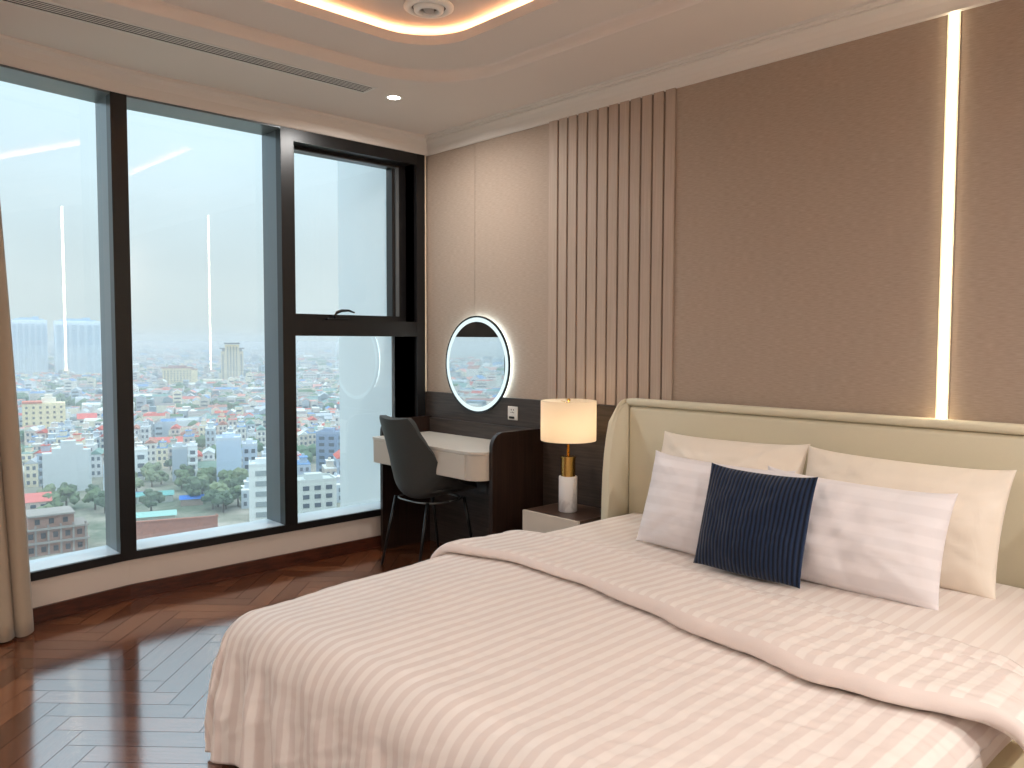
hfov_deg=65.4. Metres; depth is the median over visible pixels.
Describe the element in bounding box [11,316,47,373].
tower block
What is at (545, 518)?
nightstand
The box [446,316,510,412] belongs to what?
round mirror
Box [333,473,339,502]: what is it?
house
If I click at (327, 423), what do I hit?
house
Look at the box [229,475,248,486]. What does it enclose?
tree
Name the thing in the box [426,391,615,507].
wall panel
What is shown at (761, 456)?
bed pillow
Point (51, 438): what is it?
house
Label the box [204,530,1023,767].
duvet
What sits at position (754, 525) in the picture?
throw cushion
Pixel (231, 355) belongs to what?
tower
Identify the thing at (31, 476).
house
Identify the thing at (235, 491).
tree
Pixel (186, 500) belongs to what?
shed
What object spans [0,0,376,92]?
ceiling vent
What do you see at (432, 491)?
seat cushion
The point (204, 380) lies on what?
hotel
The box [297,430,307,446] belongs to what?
house
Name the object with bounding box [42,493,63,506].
tree
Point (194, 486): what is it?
tree
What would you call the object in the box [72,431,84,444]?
house
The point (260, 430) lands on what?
house
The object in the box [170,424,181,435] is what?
house
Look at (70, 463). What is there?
house
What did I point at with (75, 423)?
house
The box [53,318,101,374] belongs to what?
tower block
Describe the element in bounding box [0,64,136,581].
window
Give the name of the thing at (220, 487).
tree
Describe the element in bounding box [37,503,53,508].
tree
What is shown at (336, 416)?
house
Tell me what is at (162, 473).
tree
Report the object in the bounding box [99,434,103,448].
house
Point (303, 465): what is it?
house
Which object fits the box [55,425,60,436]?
house
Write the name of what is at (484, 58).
ceiling
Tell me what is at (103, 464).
house
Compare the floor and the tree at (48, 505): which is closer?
the floor
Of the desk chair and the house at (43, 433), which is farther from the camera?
the house at (43, 433)
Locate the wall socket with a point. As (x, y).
(512, 411)
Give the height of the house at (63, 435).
15.468 m
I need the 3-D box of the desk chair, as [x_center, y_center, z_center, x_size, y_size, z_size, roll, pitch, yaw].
[-0.547,0.673,5.062,0.556,0.965,0.489,-3,4,-43]
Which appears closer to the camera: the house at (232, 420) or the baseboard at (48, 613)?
the baseboard at (48, 613)
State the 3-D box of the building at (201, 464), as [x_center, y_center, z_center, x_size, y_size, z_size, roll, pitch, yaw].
[-142.188,39.806,372.878,11.500,7.600,10.200,-1,3,-21]
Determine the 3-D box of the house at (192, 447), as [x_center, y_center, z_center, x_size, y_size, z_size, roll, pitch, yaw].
[-147.731,35.201,368.828,4.200,17.200,10.000,-1,3,-22]
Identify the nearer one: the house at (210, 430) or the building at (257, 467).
the building at (257, 467)
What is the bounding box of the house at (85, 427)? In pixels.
[82,420,91,432]
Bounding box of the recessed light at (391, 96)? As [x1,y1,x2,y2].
[385,94,402,99]
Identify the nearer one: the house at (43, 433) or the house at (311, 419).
the house at (43, 433)
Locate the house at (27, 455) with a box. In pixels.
[21,444,38,465]
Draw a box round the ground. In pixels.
[21,346,339,559]
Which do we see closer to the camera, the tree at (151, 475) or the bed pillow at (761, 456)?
the bed pillow at (761, 456)
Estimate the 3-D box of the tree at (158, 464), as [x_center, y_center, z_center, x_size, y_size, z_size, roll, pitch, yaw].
[-169.764,40.077,381.326,5.519,5.984,5.408,2,3,25]
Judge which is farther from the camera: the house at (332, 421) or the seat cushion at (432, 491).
the house at (332, 421)
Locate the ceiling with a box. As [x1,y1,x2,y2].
[0,0,869,134]
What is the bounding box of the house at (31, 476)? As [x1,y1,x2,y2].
[24,456,38,486]
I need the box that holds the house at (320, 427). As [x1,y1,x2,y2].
[315,424,323,430]
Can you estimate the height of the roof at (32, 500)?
8.500 m
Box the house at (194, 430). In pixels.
[191,427,198,435]
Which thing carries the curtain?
hanging from the wall
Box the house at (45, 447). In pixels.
[37,442,51,485]
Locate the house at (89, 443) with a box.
[83,437,97,451]
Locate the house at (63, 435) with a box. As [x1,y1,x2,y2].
[56,428,69,445]
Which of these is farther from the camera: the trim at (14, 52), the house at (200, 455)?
the house at (200, 455)
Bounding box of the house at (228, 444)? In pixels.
[216,432,241,481]
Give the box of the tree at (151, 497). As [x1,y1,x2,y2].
[138,488,164,510]
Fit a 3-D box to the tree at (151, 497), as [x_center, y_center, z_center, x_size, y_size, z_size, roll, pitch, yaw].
[-133.490,43.233,295.552,9.156,9.125,8.865,-1,3,-24]
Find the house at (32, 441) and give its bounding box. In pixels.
[28,434,37,443]
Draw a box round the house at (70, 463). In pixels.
[41,439,91,490]
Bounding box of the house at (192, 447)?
[187,441,197,475]
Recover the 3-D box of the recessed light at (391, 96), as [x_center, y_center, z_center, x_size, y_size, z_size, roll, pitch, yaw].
[-0.690,-1.675,4.661,0.104,0.006,0.104,-3,4,-43]
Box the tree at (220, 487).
[209,481,229,506]
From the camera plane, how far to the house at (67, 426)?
454.23 m
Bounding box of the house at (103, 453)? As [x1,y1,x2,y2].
[102,453,103,476]
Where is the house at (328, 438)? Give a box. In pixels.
[316,427,339,471]
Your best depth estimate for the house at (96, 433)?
442.74 m
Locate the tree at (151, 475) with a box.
[145,469,162,486]
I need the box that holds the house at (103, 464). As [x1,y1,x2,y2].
[103,464,104,490]
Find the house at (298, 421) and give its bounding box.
[297,417,300,429]
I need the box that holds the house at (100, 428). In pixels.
[93,425,102,434]
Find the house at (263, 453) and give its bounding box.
[261,446,265,456]
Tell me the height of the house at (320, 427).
15.187 m
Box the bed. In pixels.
[601,398,1023,767]
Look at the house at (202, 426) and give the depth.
493.07 m
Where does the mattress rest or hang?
on the bed
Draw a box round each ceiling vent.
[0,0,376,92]
[403,0,453,18]
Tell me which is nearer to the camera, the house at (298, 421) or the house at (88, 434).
the house at (88, 434)
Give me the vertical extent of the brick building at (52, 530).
12.300 m
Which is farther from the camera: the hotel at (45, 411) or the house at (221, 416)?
the hotel at (45, 411)
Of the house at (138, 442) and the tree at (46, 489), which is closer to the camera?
the tree at (46, 489)
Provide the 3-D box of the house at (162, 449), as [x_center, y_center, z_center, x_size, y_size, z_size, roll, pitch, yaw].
[-176.999,34.781,404.484,5.200,14.026,14.267,-1,3,-19]
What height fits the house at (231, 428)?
13.700 m
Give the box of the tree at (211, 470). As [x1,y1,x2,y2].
[197,466,216,483]
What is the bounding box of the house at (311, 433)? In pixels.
[306,425,315,445]
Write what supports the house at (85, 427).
on the ground
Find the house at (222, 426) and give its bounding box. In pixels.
[218,420,227,434]
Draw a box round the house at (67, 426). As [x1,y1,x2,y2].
[61,418,74,433]
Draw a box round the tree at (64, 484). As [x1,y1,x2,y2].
[57,482,76,490]
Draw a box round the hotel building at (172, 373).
[161,365,197,383]
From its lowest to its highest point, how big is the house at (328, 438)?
22.000 m
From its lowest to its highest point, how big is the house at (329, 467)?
14.710 m
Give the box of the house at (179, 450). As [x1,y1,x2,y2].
[172,442,186,480]
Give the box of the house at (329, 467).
[322,457,336,474]
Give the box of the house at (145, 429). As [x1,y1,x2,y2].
[140,419,151,445]
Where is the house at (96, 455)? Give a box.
[91,447,103,476]
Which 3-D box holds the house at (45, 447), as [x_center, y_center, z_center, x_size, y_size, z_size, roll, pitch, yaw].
[-206.088,35.022,352.759,5.200,18.935,10.845,-1,3,-19]
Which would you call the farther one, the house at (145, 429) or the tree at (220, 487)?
the house at (145, 429)
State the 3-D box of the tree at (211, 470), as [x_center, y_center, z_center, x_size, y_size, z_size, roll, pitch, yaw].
[-129.471,40.184,337.590,8.987,10.717,11.478,1,3,18]
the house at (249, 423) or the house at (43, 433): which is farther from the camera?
the house at (249, 423)
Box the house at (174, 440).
[168,436,177,467]
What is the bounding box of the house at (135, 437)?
[134,432,137,443]
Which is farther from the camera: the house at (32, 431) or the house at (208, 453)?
the house at (32, 431)
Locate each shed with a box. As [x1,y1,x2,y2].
[135,490,173,503]
[136,509,176,520]
[179,494,203,505]
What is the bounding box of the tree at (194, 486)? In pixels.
[182,476,209,496]
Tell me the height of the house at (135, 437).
11.206 m
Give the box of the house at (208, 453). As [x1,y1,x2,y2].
[202,447,214,460]
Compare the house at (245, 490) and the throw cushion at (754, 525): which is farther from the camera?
the house at (245, 490)
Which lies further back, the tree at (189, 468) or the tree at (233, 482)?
the tree at (189, 468)
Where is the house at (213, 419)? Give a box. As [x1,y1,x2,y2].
[210,417,217,434]
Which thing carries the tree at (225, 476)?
on the ground
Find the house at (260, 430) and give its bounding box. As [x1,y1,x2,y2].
[256,425,265,446]
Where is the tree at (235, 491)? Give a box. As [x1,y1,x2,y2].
[229,485,242,506]
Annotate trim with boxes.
[0,34,427,155]
[425,0,1000,155]
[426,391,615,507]
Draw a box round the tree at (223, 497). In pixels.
[211,491,233,512]
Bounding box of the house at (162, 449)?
[156,439,167,467]
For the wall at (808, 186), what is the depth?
3.60 m
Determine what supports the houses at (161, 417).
on the ground
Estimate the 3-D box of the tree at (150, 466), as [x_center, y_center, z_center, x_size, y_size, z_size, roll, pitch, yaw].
[-165.011,39.823,362.867,7.687,8.506,7.845,3,4,44]
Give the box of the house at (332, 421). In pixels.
[329,418,336,427]
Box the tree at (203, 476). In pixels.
[198,475,209,493]
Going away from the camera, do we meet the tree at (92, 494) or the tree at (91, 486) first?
the tree at (92, 494)
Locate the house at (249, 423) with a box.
[245,419,254,437]
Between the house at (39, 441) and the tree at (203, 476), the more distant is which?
the house at (39, 441)
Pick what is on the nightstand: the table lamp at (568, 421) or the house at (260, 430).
the table lamp at (568, 421)
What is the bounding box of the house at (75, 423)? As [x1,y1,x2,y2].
[71,421,82,425]
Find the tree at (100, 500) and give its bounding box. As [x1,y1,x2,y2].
[94,490,104,512]
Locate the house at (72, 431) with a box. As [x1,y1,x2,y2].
[67,429,74,437]
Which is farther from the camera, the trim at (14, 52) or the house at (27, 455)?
the house at (27, 455)
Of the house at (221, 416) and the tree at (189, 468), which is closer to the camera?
the tree at (189, 468)
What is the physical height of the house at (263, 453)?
13.856 m
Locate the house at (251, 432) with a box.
[247,427,255,437]
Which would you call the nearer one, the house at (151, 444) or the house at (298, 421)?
the house at (151, 444)
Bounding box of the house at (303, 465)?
[297,453,310,474]
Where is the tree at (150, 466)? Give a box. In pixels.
[140,462,157,476]
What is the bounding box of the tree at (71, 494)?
[54,486,79,505]
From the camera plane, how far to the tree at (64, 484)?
316.41 m
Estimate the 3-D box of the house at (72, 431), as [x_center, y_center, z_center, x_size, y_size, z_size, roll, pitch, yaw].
[-242.251,32.154,440.559,5.200,15.001,11.906,-1,3,-19]
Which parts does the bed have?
headboard panel, rail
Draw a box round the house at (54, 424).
[48,421,61,432]
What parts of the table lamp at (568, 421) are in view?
stem, lamp shade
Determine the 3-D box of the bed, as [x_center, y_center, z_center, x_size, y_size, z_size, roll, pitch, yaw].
[0.583,0.719,2.811,2.308,1.119,2.234,-3,4,-43]
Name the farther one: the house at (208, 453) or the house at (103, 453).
the house at (208, 453)
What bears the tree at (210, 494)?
on the ground
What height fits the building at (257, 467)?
21.900 m
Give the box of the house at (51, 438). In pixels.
[45,431,55,447]
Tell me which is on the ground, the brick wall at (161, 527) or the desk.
the brick wall at (161, 527)
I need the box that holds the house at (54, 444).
[51,442,59,447]
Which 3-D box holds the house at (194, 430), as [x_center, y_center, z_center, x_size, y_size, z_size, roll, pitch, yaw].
[-198.423,31.674,497.263,5.200,10.123,11.416,-1,3,-19]
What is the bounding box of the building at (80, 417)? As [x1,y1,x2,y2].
[77,413,96,422]
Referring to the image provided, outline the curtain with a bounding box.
[0,203,33,642]
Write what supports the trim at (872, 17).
attached to the wall at (808, 186)
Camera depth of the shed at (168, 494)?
315.72 m
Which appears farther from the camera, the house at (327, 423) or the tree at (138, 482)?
the house at (327, 423)
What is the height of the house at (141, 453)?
15.300 m
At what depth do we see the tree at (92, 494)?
298.77 m
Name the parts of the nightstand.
drawer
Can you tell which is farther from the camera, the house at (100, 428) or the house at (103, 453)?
the house at (100, 428)
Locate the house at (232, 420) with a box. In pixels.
[228,412,236,428]
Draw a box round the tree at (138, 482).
[135,477,144,491]
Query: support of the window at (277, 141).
in the wall at (59, 588)
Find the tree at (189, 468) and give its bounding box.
[176,464,194,475]
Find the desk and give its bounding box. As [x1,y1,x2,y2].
[373,415,542,549]
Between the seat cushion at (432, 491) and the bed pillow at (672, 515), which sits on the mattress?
the bed pillow at (672, 515)
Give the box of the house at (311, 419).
[307,416,317,426]
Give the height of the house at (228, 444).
24.400 m
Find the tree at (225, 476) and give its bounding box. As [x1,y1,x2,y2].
[217,469,233,487]
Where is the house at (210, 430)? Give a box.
[205,420,215,447]
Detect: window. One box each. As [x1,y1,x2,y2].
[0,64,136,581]
[126,95,297,558]
[293,129,426,529]
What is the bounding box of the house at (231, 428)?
[226,426,234,433]
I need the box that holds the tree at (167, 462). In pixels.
[164,459,171,469]
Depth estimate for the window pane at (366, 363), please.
6.12 m
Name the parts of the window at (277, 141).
frame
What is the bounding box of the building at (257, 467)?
[249,457,266,521]
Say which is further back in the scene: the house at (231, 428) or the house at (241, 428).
the house at (241, 428)
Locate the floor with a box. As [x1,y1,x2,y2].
[0,540,442,767]
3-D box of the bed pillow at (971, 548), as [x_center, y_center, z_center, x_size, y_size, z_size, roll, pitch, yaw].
[1.485,0.517,3.121,0.265,0.462,0.789,-3,4,-43]
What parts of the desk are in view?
drawer, panel, drawer, rail, panel, panel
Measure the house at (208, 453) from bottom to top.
10.657 m
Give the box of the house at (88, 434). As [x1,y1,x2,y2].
[85,431,96,442]
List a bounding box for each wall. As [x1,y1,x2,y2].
[31,516,380,607]
[136,514,218,539]
[425,0,1023,423]
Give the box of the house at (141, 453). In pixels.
[134,445,147,479]
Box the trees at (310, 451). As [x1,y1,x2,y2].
[17,356,338,461]
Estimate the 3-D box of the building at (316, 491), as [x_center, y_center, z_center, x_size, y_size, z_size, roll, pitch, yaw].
[-71.783,40.300,289.545,13.500,16.000,12.250,-1,3,-25]
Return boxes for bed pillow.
[636,450,795,554]
[661,431,809,473]
[768,466,957,609]
[806,446,1016,598]
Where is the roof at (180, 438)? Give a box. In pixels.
[149,436,205,448]
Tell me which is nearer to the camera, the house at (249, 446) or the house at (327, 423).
the house at (249, 446)
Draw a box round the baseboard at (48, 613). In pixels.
[33,535,380,625]
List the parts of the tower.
crown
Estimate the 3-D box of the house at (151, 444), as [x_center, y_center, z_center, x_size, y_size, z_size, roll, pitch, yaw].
[-181.840,34.728,402.452,5.800,14.322,11.730,-1,3,-19]
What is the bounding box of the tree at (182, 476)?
[174,469,189,489]
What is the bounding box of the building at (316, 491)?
[297,472,336,513]
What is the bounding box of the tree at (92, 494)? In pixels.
[81,487,100,509]
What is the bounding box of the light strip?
[935,11,961,418]
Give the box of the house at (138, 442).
[134,440,144,446]
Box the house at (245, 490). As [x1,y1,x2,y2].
[241,477,248,508]
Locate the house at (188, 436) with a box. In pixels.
[183,428,194,456]
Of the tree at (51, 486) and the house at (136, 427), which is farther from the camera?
the house at (136, 427)
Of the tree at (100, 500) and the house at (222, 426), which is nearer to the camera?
the tree at (100, 500)
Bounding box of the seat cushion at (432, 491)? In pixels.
[430,489,463,493]
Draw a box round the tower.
[219,343,243,379]
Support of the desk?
on the floor
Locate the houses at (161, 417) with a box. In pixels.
[15,345,339,442]
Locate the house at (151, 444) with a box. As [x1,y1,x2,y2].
[144,437,158,463]
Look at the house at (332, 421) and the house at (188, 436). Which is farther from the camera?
the house at (332, 421)
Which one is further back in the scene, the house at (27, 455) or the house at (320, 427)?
the house at (320, 427)
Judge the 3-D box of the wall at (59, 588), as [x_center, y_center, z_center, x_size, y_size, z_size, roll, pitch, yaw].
[-2.061,1.120,4.487,0.399,0.324,3.930,3,4,42]
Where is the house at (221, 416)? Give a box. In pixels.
[218,410,225,422]
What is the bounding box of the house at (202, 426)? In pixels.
[199,418,207,435]
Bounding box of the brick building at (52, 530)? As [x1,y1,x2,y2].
[26,505,89,556]
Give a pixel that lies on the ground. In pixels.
(96, 529)
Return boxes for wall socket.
[508,406,517,419]
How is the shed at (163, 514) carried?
on the ground
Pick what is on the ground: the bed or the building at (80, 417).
the building at (80, 417)
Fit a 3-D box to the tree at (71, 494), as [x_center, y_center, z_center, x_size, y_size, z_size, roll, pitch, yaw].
[-168.262,42.843,302.664,9.565,8.930,7.489,0,3,-1]
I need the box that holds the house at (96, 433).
[93,429,100,447]
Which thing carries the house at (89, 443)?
on the ground
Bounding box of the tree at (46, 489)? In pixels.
[36,487,53,493]
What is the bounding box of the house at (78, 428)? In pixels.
[75,424,83,432]
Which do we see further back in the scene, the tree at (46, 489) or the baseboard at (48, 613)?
the tree at (46, 489)
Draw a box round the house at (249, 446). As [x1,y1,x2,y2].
[242,438,256,471]
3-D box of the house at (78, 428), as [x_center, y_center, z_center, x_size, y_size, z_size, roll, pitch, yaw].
[-248.598,30.989,457.861,5.200,15.428,11.993,-1,3,-19]
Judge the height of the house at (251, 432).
10.759 m
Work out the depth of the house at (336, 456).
334.40 m
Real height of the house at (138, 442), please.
14.017 m
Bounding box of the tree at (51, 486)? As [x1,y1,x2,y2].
[44,483,55,492]
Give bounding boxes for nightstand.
[523,502,600,532]
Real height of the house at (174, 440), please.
15.023 m
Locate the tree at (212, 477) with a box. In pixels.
[196,468,216,491]
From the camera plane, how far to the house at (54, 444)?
419.69 m
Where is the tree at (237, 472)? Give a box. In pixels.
[232,467,248,477]
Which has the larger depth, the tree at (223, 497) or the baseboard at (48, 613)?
the tree at (223, 497)
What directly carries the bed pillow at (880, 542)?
on the mattress
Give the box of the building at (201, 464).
[198,461,216,474]
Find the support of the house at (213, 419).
on the ground
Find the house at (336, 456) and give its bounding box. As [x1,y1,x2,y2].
[333,450,339,474]
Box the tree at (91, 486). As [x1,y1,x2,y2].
[85,484,99,491]
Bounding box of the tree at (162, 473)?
[157,470,168,484]
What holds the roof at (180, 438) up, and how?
on the ground
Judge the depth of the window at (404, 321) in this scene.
5.61 m
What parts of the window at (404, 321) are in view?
handle, sash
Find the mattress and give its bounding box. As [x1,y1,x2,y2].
[547,512,1023,767]
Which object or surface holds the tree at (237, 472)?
on the ground
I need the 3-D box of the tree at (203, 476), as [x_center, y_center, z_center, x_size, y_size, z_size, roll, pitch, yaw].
[-128.457,41.789,329.740,7.712,8.362,7.557,3,4,38]
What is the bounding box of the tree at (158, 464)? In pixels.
[154,462,161,470]
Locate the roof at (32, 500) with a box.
[24,491,51,509]
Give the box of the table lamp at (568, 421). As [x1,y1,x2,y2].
[541,398,596,512]
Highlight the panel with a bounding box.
[548,88,676,404]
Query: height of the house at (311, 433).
14.786 m
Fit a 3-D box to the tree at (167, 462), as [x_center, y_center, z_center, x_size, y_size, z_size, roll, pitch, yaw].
[-168.497,39.621,392.516,5.537,5.699,5.719,-1,3,-23]
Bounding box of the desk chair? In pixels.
[379,415,476,564]
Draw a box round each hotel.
[22,394,65,428]
[203,379,222,381]
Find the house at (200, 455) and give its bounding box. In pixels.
[197,450,202,460]
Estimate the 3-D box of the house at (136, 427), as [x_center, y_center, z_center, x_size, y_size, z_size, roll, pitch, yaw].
[-228.895,31.149,484.917,5.800,12.317,12.620,-1,3,-19]
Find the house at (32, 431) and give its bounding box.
[25,426,38,445]
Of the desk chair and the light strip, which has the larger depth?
the desk chair
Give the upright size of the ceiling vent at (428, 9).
0.029 m
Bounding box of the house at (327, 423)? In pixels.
[323,420,331,428]
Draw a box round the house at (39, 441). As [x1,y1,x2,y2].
[31,435,44,449]
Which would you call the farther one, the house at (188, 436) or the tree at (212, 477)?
the house at (188, 436)
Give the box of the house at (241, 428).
[237,419,245,443]
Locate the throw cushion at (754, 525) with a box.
[693,463,817,588]
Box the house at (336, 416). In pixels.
[332,409,339,426]
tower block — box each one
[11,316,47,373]
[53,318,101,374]
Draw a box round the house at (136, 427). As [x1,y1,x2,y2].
[134,424,140,439]
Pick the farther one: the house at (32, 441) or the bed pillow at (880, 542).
the house at (32, 441)
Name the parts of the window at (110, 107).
frame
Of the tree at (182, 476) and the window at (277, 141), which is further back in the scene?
the tree at (182, 476)
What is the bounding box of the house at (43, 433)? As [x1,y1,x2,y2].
[36,428,47,440]
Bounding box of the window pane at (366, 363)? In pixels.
[337,161,394,506]
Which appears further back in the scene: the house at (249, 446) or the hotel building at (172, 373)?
the hotel building at (172, 373)
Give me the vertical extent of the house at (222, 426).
13.355 m
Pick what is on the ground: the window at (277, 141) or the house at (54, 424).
the house at (54, 424)
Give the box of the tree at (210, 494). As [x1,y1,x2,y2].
[201,489,218,508]
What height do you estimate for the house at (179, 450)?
16.900 m

